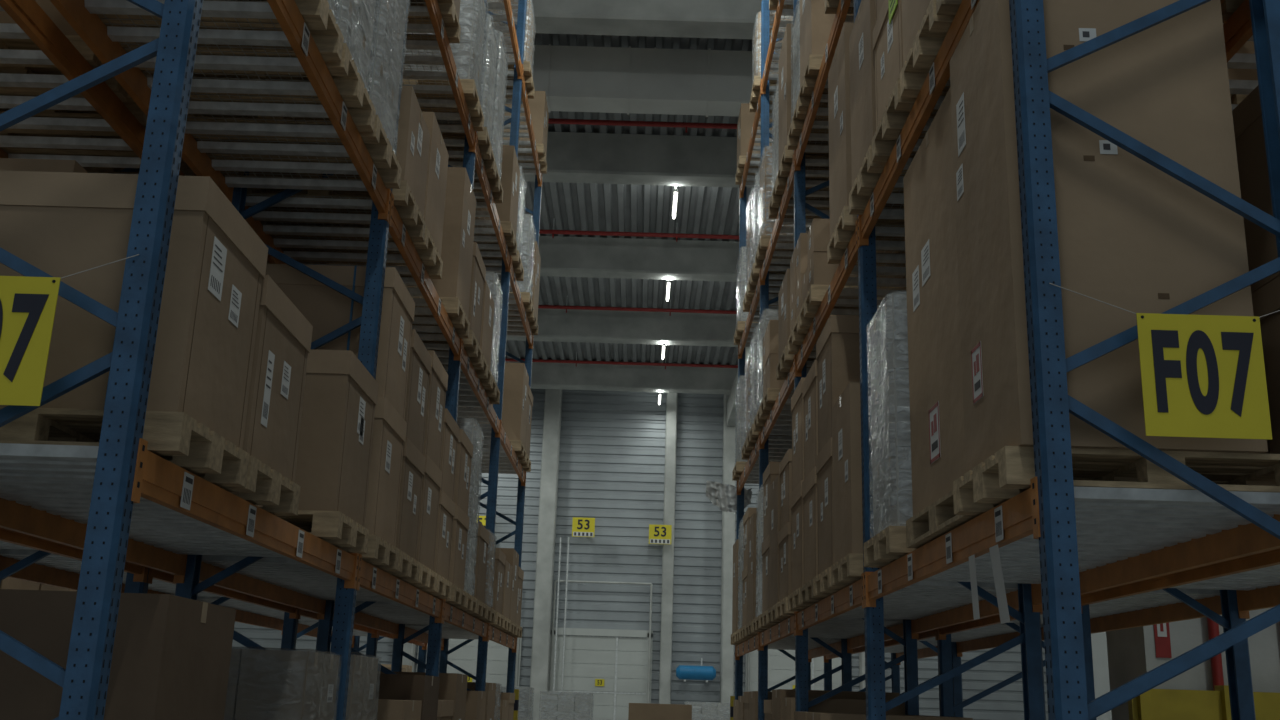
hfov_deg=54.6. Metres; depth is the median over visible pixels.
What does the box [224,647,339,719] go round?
load
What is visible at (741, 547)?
load
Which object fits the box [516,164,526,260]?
load
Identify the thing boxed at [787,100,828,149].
wooden pallet
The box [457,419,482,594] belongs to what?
load
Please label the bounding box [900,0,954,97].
wooden pallet
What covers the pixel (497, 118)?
load
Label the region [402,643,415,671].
concrete column
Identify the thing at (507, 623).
wooden pallet
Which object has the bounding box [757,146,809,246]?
load
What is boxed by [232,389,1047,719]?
wall
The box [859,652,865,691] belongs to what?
concrete column
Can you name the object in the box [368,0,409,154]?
load
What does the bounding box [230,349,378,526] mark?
cardboard box
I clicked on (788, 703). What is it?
cardboard box
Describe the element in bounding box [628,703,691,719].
cardboard box
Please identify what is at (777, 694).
cardboard box
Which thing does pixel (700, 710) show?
load
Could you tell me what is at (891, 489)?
load
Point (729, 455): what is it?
concrete column
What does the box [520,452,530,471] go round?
wooden pallet
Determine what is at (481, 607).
wooden pallet
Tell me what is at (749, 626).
wooden pallet
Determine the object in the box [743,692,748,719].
cardboard box
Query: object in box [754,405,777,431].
wooden pallet
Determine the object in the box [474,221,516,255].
wooden pallet
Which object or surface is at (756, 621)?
wooden pallet
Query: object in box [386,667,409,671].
cardboard box
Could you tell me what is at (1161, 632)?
fire sign
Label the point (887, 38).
cardboard box
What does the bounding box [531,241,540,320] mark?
cardboard box
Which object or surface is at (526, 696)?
load
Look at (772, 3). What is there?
wooden pallet
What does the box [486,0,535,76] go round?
load
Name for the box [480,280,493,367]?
cardboard box
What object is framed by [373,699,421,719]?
cardboard box
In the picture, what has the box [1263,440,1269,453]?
cardboard box
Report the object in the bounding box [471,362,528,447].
cardboard box
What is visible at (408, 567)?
wooden pallet
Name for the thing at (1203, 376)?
aisle sign
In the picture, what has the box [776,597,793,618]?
wooden pallet
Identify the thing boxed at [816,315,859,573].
cardboard box
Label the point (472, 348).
wooden pallet
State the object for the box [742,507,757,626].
cardboard box
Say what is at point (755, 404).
load
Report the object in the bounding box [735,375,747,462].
load
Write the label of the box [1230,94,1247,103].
wooden pallet
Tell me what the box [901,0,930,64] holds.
cardboard box
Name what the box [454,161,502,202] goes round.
wooden pallet
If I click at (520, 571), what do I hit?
cardboard box
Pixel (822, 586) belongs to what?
wooden pallet
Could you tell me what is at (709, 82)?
ceiling beam
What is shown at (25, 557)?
rack
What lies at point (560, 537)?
vertical conduit
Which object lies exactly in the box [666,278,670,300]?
strip light
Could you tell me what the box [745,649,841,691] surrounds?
door
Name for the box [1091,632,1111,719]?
wall
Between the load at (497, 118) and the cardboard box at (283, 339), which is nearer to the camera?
the cardboard box at (283, 339)
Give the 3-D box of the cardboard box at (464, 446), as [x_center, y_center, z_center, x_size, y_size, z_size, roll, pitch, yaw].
[-2.270,1.440,11.895,1.170,1.451,0.795,2,-15,0]
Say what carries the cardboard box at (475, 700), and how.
on the wooden pallet
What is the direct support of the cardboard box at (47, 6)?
on the wooden pallet at (79, 44)
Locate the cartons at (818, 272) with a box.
[802,218,905,304]
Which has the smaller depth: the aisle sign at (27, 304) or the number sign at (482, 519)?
the aisle sign at (27, 304)
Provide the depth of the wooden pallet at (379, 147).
7.87 m
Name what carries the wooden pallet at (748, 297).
on the rack at (1059, 542)
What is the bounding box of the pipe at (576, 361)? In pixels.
[505,352,737,368]
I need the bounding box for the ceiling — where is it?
[505,33,753,364]
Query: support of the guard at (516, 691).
on the floor
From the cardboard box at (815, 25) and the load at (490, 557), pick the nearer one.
the cardboard box at (815, 25)
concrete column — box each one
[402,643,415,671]
[530,389,561,719]
[659,393,677,703]
[720,394,735,702]
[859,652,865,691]
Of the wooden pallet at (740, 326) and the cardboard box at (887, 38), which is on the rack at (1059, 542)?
the wooden pallet at (740, 326)
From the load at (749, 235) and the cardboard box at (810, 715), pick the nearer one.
the cardboard box at (810, 715)
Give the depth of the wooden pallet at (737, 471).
18.11 m
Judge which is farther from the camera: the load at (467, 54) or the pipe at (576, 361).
the pipe at (576, 361)
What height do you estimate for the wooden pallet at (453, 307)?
0.144 m
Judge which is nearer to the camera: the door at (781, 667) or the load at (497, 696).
the load at (497, 696)
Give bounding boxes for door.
[416,587,522,686]
[548,580,652,719]
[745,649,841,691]
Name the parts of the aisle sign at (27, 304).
sign plate, cord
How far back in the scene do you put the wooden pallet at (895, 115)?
7.24 m
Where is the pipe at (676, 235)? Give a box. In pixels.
[539,220,746,241]
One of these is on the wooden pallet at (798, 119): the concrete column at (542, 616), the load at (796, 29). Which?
the load at (796, 29)
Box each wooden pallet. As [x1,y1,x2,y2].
[0,35,146,125]
[0,108,195,175]
[0,407,249,486]
[97,0,343,61]
[138,43,375,131]
[160,455,300,515]
[191,115,401,188]
[246,180,425,241]
[272,223,442,278]
[275,510,368,553]
[322,534,399,569]
[383,550,419,581]
[402,79,483,130]
[404,563,436,590]
[406,0,460,42]
[412,296,469,337]
[422,330,482,365]
[424,574,451,598]
[438,354,491,385]
[441,127,494,172]
[446,585,466,606]
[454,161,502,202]
[455,593,477,612]
[460,375,499,403]
[467,600,486,617]
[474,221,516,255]
[477,606,494,622]
[482,249,523,280]
[490,612,503,627]
[496,616,510,630]
[502,621,516,634]
[504,61,534,98]
[507,311,538,334]
[509,292,533,318]
[509,440,525,460]
[510,625,521,637]
[518,144,546,173]
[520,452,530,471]
[731,632,742,644]
[732,461,746,480]
[734,321,757,344]
[735,156,759,184]
[735,629,746,641]
[740,625,753,639]
[742,438,752,459]
[743,285,779,311]
[746,621,756,635]
[747,424,788,447]
[748,263,785,293]
[749,76,778,112]
[753,615,768,631]
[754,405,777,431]
[755,235,793,268]
[760,610,775,627]
[761,388,792,415]
[767,604,785,623]
[768,179,829,218]
[769,0,792,9]
[776,345,815,379]
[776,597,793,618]
[777,145,828,189]
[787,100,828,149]
[788,315,820,353]
[788,588,811,611]
[798,54,827,110]
[799,284,905,328]
[800,578,826,604]
[814,567,844,596]
[825,0,853,14]
[827,206,905,265]
[831,553,904,586]
[849,145,916,214]
[864,526,917,567]
[872,79,938,162]
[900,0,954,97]
[906,489,1026,547]
[936,0,961,14]
[953,446,1279,514]
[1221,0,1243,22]
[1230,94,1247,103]
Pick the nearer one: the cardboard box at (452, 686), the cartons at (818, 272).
the cartons at (818, 272)
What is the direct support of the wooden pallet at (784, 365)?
on the rack at (1059, 542)
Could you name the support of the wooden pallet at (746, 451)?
on the rack at (1059, 542)
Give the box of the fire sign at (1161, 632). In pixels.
[1154,622,1171,657]
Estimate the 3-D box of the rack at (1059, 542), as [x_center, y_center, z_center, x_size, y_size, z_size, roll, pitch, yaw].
[2.067,-0.542,12.163,1.160,11.000,14.420,2,-15,0]
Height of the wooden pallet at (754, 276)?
0.144 m
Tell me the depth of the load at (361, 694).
7.97 m
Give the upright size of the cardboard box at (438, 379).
1.704 m
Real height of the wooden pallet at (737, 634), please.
0.144 m
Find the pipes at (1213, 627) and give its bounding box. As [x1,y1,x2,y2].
[1207,617,1223,690]
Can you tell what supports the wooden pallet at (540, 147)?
on the rack at (117, 501)
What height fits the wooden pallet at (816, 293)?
0.144 m
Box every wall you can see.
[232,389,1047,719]
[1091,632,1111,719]
[1106,607,1279,719]
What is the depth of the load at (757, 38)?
17.11 m
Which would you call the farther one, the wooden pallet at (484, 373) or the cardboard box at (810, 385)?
the wooden pallet at (484, 373)
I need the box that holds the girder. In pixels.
[727,347,751,425]
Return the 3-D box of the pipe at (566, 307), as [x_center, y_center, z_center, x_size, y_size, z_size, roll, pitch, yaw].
[0.237,-1.648,38.300,31.800,0.545,0.109,2,-15,0]
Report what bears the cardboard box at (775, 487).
on the wooden pallet at (771, 612)
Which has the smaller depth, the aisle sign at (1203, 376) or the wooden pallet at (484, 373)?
the aisle sign at (1203, 376)
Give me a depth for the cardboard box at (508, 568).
15.95 m
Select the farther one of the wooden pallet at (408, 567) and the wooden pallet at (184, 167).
the wooden pallet at (408, 567)
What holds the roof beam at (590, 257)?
attached to the ceiling
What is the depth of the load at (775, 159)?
14.18 m
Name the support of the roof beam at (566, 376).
attached to the ceiling
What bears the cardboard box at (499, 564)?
on the wooden pallet at (499, 619)
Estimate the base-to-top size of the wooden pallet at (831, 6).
0.144 m
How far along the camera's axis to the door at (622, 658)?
45.71 m
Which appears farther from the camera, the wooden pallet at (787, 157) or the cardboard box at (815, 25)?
the wooden pallet at (787, 157)
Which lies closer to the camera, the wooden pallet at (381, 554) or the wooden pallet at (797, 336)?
the wooden pallet at (381, 554)
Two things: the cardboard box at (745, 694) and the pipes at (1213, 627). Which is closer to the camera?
the pipes at (1213, 627)
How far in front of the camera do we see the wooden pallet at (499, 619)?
15.04 m
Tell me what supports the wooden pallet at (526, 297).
on the rack at (117, 501)
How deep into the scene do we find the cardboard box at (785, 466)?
11.97 m
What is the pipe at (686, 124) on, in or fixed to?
hanging from the ceiling
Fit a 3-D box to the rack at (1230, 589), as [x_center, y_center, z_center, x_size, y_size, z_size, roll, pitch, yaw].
[3.366,-0.503,12.156,1.160,11.000,14.420,2,-15,0]
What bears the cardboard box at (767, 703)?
on the wooden pallet
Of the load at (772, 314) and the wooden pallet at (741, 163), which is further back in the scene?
the wooden pallet at (741, 163)
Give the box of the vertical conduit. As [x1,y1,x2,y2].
[553,537,569,691]
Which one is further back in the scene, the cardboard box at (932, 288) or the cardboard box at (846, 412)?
the cardboard box at (846, 412)
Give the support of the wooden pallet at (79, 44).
on the rack at (25, 557)
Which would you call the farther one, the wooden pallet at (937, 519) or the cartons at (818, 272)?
the cartons at (818, 272)
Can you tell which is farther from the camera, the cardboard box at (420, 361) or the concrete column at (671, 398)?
the concrete column at (671, 398)
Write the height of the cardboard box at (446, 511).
1.421 m
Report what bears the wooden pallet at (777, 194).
on the rack at (1059, 542)
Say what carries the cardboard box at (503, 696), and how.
on the wooden pallet
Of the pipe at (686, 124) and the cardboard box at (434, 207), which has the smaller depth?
the cardboard box at (434, 207)
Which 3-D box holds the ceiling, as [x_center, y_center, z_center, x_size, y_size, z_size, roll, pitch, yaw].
[0.303,-6.595,21.874,32.000,0.300,56.700,2,-15,0]
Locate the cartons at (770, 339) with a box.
[763,320,784,396]
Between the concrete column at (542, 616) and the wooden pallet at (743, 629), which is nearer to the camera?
the wooden pallet at (743, 629)
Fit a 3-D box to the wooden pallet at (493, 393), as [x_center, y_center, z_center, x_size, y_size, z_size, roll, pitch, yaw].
[-2.222,0.318,13.973,1.200,0.144,0.800,2,-15,0]
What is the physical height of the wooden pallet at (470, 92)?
0.144 m
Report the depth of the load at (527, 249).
17.89 m
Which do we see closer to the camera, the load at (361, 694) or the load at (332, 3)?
the load at (332, 3)
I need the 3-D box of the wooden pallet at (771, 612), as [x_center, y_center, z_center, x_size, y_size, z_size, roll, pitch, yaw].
[1.946,2.619,12.698,1.200,0.144,0.800,2,-15,0]
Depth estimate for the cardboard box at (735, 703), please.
17.53 m
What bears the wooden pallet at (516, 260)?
on the rack at (117, 501)
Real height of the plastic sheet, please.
0.483 m
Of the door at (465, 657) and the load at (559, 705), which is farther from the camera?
the door at (465, 657)
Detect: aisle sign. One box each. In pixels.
[0,254,138,405]
[1049,283,1279,439]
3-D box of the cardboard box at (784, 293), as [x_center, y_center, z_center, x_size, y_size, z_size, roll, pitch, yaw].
[2.034,-0.406,12.641,1.164,0.801,0.790,2,-15,0]
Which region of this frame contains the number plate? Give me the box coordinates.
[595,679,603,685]
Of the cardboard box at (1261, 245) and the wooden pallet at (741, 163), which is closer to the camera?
the cardboard box at (1261, 245)
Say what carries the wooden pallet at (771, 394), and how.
on the rack at (1059, 542)
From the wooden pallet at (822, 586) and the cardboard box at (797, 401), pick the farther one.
the cardboard box at (797, 401)
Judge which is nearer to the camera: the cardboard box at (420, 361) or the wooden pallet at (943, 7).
the wooden pallet at (943, 7)
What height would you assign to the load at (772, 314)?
1.215 m
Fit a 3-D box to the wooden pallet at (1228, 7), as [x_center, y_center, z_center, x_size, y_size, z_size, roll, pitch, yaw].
[3.402,-1.792,5.642,1.200,0.144,0.800,2,-15,0]
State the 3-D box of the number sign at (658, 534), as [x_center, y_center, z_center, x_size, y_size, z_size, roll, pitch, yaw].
[0.753,6.611,46.635,0.840,0.720,0.859,2,-15,0]
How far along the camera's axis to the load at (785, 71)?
13.06 m
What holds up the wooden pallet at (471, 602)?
on the rack at (117, 501)
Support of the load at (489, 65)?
on the wooden pallet at (484, 143)
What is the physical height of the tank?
0.850 m
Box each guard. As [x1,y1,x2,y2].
[513,689,518,719]
[730,696,734,719]
[1128,685,1279,719]
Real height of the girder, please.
0.845 m
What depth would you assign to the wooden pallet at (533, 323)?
18.81 m
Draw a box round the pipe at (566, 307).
[538,296,737,315]
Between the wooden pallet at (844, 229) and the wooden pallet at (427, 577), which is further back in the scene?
the wooden pallet at (427, 577)
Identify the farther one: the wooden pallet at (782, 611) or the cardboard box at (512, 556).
the cardboard box at (512, 556)
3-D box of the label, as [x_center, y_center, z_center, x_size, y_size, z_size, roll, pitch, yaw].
[1.480,-2.122,7.261,0.007,0.220,0.220,2,-15,0]
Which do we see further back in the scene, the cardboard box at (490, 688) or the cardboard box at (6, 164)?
the cardboard box at (490, 688)
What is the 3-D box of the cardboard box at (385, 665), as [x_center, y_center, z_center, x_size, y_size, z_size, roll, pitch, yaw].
[-6.206,8.455,29.806,1.164,2.201,0.790,2,-15,0]
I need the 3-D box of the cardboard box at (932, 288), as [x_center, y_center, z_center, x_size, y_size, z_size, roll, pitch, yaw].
[1.873,-0.242,6.278,0.784,1.971,1.200,2,-15,0]
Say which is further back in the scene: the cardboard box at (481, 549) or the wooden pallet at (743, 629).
the wooden pallet at (743, 629)
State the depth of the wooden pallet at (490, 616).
14.09 m
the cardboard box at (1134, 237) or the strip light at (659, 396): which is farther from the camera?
the strip light at (659, 396)
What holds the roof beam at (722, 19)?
attached to the ceiling
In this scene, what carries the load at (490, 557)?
on the wooden pallet at (490, 616)
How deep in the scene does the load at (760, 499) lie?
14.63 m
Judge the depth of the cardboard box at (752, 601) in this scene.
15.25 m
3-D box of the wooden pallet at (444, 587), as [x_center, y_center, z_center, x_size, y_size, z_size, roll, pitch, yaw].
[-2.286,1.946,10.722,1.200,0.144,0.800,2,-15,0]
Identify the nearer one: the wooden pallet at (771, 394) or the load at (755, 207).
the wooden pallet at (771, 394)
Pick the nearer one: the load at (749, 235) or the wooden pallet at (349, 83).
the wooden pallet at (349, 83)
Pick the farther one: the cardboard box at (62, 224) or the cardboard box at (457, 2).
the cardboard box at (457, 2)
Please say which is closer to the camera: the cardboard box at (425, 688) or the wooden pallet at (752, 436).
the cardboard box at (425, 688)
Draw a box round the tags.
[969,544,1009,623]
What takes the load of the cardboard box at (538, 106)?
on the wooden pallet at (540, 147)
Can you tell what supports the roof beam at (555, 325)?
attached to the ceiling
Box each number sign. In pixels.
[477,516,485,526]
[572,517,594,536]
[649,524,671,543]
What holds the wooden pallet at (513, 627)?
on the rack at (117, 501)
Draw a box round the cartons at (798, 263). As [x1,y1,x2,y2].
[790,233,807,332]
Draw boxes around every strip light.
[658,392,660,404]
[661,342,664,359]
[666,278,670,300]
[672,186,677,218]
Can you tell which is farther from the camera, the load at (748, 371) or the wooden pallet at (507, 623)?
the load at (748, 371)
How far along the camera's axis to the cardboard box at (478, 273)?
12.36 m
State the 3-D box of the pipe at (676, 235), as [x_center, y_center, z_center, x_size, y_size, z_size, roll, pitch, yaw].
[0.257,-3.341,32.128,31.800,0.545,0.109,2,-15,0]
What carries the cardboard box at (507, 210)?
on the wooden pallet at (507, 228)
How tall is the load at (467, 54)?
1.215 m
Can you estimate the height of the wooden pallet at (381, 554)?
0.144 m
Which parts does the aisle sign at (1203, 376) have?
cord, sign plate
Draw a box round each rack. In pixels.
[0,0,426,671]
[0,0,542,719]
[735,0,1279,719]
[824,0,1279,719]
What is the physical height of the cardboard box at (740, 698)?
1.651 m
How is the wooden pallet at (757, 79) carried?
on the rack at (1059, 542)
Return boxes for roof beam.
[505,361,737,393]
[507,308,737,346]
[520,132,752,187]
[531,0,792,38]
[539,236,746,281]
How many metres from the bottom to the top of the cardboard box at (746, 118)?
0.901 m
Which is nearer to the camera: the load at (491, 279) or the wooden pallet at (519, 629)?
the load at (491, 279)
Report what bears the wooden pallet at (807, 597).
on the rack at (1059, 542)
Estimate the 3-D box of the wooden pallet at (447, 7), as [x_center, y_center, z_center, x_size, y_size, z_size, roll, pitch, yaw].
[-2.144,-2.912,10.281,1.200,0.144,0.800,2,-15,0]
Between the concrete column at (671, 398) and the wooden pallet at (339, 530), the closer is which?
the wooden pallet at (339, 530)
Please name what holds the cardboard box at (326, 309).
on the wooden pallet at (381, 554)
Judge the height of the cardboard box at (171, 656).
1.881 m
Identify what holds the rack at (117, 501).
on the floor
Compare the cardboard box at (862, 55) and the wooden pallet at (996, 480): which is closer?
the wooden pallet at (996, 480)
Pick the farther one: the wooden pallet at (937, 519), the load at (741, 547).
the load at (741, 547)
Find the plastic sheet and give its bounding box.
[706,481,751,511]
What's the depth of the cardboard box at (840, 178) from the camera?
9.15 m
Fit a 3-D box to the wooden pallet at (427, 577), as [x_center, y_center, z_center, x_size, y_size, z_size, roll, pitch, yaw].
[-2.283,1.720,9.898,1.200,0.144,0.800,2,-15,0]
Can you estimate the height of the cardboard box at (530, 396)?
1.003 m
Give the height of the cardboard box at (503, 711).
1.501 m
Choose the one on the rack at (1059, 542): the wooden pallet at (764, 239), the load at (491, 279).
the wooden pallet at (764, 239)
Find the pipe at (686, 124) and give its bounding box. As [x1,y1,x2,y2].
[548,115,736,132]
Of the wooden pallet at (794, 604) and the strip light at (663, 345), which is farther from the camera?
the strip light at (663, 345)
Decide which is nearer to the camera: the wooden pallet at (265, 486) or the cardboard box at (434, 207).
the wooden pallet at (265, 486)
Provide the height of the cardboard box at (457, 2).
0.901 m
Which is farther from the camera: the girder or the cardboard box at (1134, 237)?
the girder
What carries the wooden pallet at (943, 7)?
on the rack at (1059, 542)
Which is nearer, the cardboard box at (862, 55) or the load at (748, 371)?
the cardboard box at (862, 55)
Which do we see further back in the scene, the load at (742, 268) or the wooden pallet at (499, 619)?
the load at (742, 268)
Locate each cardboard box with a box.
[0,0,147,77]
[0,158,87,172]
[0,170,267,448]
[0,577,39,589]
[0,589,235,719]
[39,583,69,590]
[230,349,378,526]
[243,275,312,482]
[249,86,429,217]
[265,264,414,545]
[329,167,475,318]
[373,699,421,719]
[375,674,439,719]
[377,671,467,719]
[381,664,411,671]
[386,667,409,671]
[395,329,431,559]
[416,350,447,570]
[422,111,448,256]
[434,408,459,580]
[437,700,453,719]
[449,429,472,589]
[454,0,460,18]
[465,691,485,719]
[467,682,495,719]
[468,242,485,344]
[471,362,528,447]
[472,523,489,602]
[475,145,519,237]
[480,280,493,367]
[491,548,505,614]
[498,700,508,719]
[500,548,518,622]
[500,692,514,719]
[502,91,548,154]
[502,560,511,618]
[515,567,523,625]
[525,386,532,457]
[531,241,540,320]
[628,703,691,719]
[732,539,739,633]
[733,700,737,719]
[737,103,773,165]
[738,696,743,719]
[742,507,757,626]
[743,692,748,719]
[747,513,757,622]
[749,691,771,719]
[762,461,779,612]
[764,700,771,719]
[769,475,779,607]
[772,689,898,719]
[778,269,789,361]
[778,449,791,600]
[781,697,904,719]
[790,377,804,592]
[794,711,944,719]
[800,0,847,89]
[802,360,817,583]
[807,712,972,719]
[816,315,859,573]
[828,22,903,238]
[832,382,862,563]
[849,0,875,186]
[873,0,902,130]
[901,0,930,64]
[903,86,965,515]
[949,0,1267,471]
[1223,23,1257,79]
[1232,85,1279,453]
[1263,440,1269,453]
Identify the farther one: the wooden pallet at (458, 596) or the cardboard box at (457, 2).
the wooden pallet at (458, 596)
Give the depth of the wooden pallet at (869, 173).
8.06 m
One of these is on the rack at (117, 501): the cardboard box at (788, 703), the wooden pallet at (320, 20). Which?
the wooden pallet at (320, 20)
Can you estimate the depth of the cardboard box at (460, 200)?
11.25 m
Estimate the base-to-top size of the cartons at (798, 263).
0.797 m
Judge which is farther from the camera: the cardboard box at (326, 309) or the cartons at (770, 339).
the cartons at (770, 339)
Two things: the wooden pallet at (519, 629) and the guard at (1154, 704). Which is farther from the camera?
the wooden pallet at (519, 629)
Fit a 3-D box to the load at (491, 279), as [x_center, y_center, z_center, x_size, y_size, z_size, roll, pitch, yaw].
[-2.201,-0.339,14.154,1.157,1.218,0.789,2,-15,0]
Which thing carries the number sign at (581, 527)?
attached to the wall at (611, 472)
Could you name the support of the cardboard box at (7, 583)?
on the wooden pallet
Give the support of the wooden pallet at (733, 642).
on the rack at (1059, 542)
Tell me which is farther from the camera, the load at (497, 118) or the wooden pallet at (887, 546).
the load at (497, 118)
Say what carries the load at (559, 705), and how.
on the wooden pallet
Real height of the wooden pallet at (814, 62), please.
0.144 m
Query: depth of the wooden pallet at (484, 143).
12.82 m
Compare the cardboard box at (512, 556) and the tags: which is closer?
the tags
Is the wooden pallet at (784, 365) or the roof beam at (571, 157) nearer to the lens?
the wooden pallet at (784, 365)
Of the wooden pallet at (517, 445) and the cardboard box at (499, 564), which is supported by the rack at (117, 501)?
the wooden pallet at (517, 445)
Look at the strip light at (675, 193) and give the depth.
28.09 m
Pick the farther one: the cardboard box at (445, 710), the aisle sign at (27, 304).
the cardboard box at (445, 710)
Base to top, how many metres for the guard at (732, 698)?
1.800 m
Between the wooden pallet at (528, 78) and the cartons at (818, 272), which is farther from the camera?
the wooden pallet at (528, 78)
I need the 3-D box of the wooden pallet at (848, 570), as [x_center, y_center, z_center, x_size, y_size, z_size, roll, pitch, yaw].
[1.959,1.451,8.440,1.200,0.144,0.800,2,-15,0]
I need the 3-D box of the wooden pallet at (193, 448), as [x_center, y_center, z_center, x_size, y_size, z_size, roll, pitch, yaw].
[-2.267,0.347,4.892,1.200,0.144,0.800,2,-15,0]
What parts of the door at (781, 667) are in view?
frame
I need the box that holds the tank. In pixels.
[676,658,715,681]
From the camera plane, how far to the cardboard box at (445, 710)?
11.29 m
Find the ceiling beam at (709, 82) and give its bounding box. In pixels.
[531,44,753,116]
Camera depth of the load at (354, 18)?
7.24 m
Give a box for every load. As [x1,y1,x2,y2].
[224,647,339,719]
[327,0,338,16]
[334,0,378,91]
[345,655,378,719]
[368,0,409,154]
[403,0,487,104]
[437,14,498,147]
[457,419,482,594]
[484,530,496,606]
[485,271,502,383]
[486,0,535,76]
[491,31,507,180]
[494,683,501,719]
[497,213,535,297]
[500,686,533,719]
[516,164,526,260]
[539,690,593,719]
[684,701,729,719]
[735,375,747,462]
[736,247,777,320]
[738,521,743,628]
[744,352,751,439]
[746,191,752,284]
[749,325,758,426]
[751,171,759,265]
[752,12,792,81]
[756,484,763,615]
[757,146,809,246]
[757,308,777,409]
[771,74,808,194]
[778,23,828,169]
[791,1,799,118]
[866,291,912,537]
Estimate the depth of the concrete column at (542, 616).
46.27 m
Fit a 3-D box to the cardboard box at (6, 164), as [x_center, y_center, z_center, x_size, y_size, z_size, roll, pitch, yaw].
[-3.599,-0.151,6.717,1.170,1.701,0.795,2,-15,0]
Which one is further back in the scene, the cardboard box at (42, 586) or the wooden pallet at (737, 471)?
the wooden pallet at (737, 471)
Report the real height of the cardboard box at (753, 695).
1.701 m
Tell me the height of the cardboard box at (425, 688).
1.701 m
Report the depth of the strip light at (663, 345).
40.02 m
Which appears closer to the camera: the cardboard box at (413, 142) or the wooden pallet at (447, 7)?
the cardboard box at (413, 142)
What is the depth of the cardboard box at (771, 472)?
13.71 m
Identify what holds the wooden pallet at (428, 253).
on the rack at (117, 501)
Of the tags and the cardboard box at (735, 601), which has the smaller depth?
the tags
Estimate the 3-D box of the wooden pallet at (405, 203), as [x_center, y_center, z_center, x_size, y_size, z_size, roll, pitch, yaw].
[-2.205,-1.075,8.891,1.200,0.144,0.800,2,-15,0]
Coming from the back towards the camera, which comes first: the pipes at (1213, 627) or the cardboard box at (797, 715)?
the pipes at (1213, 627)
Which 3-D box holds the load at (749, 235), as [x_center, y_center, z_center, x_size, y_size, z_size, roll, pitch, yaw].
[2.095,-1.597,17.545,1.155,1.415,0.788,2,-15,0]

